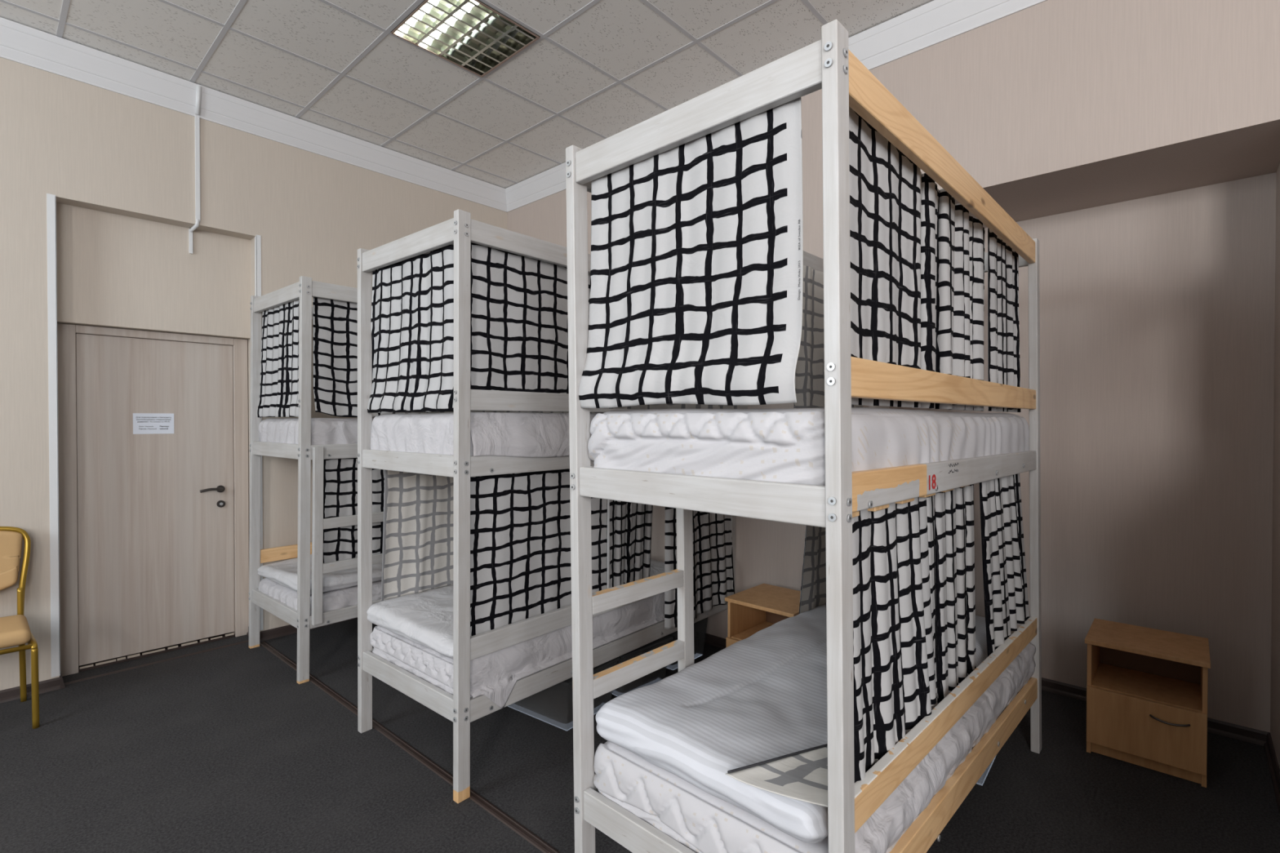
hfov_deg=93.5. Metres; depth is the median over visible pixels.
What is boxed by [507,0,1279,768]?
wall
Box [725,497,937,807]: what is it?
curtain
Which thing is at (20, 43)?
trim
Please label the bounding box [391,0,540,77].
ceiling light
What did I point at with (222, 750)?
floor
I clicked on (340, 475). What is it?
curtain
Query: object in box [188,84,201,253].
cable trunking
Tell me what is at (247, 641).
trim
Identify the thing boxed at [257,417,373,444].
mattress
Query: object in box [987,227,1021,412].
curtain
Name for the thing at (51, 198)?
trim
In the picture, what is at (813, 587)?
curtain
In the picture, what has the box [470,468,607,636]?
curtain
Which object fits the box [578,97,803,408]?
curtain
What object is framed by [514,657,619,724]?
storage bin
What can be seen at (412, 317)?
curtain
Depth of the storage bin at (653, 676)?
3.40 m
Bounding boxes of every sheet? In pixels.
[470,412,596,457]
[470,592,664,708]
[854,642,1035,852]
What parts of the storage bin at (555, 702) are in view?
lid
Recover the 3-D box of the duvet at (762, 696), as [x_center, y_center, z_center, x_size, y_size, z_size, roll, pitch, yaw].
[0.761,0.888,2.264,0.790,0.127,1.902,1,1,42]
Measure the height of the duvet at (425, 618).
0.101 m
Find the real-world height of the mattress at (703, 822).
0.207 m
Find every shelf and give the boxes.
[731,621,774,640]
[1091,662,1202,712]
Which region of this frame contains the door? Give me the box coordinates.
[57,323,248,676]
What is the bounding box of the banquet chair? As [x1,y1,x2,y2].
[0,526,39,728]
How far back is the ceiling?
3.54 m
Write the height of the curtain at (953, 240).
0.713 m
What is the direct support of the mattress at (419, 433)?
on the bunk bed at (460, 230)
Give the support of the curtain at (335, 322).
hanging from the bunk bed at (305, 289)
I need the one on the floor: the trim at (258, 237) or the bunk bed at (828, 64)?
the bunk bed at (828, 64)
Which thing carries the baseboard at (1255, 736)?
attached to the wall at (1137, 141)
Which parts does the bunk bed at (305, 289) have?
post, rail, rail, rail, guard rail, post, ladder post, rail, rail, rail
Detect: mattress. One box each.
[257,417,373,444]
[257,577,381,615]
[369,559,664,697]
[370,412,594,456]
[587,407,1029,485]
[593,704,1007,852]
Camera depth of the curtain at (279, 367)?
3.73 m
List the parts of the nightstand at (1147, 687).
panel, door, panel, handle, panel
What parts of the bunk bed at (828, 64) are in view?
post, rail, ladder post, rail, rail, rail, post, rail, guard rail, rail, guard rail, rail, rail, post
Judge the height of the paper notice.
0.132 m
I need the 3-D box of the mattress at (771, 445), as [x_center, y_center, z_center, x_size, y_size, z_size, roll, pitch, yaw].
[0.805,0.060,2.288,0.839,0.234,2.041,1,1,42]
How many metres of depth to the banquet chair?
3.16 m
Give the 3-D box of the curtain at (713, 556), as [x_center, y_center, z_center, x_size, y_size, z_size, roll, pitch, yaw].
[0.373,0.661,3.576,0.038,0.920,0.708,1,1,41]
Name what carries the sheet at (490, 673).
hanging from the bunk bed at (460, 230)
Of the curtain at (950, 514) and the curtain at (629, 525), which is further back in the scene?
the curtain at (629, 525)
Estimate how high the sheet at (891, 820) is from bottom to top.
0.232 m
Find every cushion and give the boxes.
[0,530,22,590]
[0,614,31,648]
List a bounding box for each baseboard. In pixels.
[0,617,357,703]
[693,629,1279,814]
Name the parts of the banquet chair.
frame, seat frame, leg, leg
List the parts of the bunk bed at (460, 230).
post, rail, rail, rail, post, rail, rail, guard rail, guard rail, rail, post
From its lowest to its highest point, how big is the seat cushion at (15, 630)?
0.082 m
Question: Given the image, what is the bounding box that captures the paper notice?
[133,413,173,434]
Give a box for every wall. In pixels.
[0,57,507,690]
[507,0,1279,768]
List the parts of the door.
handle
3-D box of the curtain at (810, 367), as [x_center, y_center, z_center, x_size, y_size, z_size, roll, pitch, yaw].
[0.924,-0.408,2.962,0.026,0.683,0.695,1,1,43]
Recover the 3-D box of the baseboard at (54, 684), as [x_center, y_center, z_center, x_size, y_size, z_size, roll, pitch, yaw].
[-3.634,1.448,3.138,0.222,0.062,6.930,1,1,42]
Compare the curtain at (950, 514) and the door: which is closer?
the curtain at (950, 514)
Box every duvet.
[257,554,382,595]
[366,560,664,659]
[595,603,1014,844]
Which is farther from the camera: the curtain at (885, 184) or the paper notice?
the paper notice
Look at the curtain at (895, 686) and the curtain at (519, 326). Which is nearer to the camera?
the curtain at (895, 686)
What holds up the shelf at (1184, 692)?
attached to the nightstand at (1147, 687)
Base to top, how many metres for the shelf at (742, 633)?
0.016 m
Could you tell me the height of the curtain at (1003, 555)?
0.735 m
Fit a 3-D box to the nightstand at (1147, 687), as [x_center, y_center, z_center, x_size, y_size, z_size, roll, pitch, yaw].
[2.296,1.225,2.734,0.416,0.520,0.418,1,1,42]
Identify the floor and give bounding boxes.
[0,618,1279,852]
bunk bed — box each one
[248,275,453,684]
[356,208,735,803]
[565,18,1041,852]
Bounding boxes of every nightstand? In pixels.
[724,583,800,648]
[1084,618,1210,787]
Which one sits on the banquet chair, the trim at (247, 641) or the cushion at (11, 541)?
the cushion at (11, 541)
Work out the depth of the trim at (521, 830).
2.63 m
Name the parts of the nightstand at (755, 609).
door, panel, panel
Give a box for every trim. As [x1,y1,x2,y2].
[0,17,506,212]
[46,193,60,677]
[64,640,248,684]
[254,234,262,630]
[259,641,559,852]
[505,0,1047,212]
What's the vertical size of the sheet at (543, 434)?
0.199 m
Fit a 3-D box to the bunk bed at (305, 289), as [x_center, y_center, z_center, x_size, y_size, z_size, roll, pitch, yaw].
[-1.581,0.299,4.497,0.893,2.333,2.100,1,1,41]
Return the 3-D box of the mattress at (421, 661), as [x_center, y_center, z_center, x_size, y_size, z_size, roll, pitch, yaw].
[-0.375,1.049,3.439,0.820,0.192,2.022,1,1,40]
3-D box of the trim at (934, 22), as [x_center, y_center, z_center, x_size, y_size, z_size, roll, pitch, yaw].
[1.735,-2.053,2.851,8.100,0.178,0.078,1,1,42]
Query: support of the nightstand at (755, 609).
on the floor
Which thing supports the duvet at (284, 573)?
on the mattress at (348, 597)
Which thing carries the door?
in the wall at (119, 169)
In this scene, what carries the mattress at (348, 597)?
on the bunk bed at (305, 289)
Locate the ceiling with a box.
[0,0,933,188]
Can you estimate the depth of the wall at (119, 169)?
3.69 m
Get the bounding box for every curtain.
[257,298,299,417]
[312,297,395,417]
[323,457,384,563]
[367,243,453,413]
[381,470,453,601]
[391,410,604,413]
[470,242,590,393]
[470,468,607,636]
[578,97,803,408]
[606,499,653,588]
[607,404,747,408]
[664,506,734,629]
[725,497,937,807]
[794,265,858,408]
[799,524,826,613]
[848,106,920,407]
[911,172,985,411]
[926,484,976,710]
[978,473,1029,656]
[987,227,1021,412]
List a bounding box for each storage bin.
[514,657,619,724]
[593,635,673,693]
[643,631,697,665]
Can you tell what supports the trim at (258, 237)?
attached to the wall at (119, 169)
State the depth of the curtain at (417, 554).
3.09 m

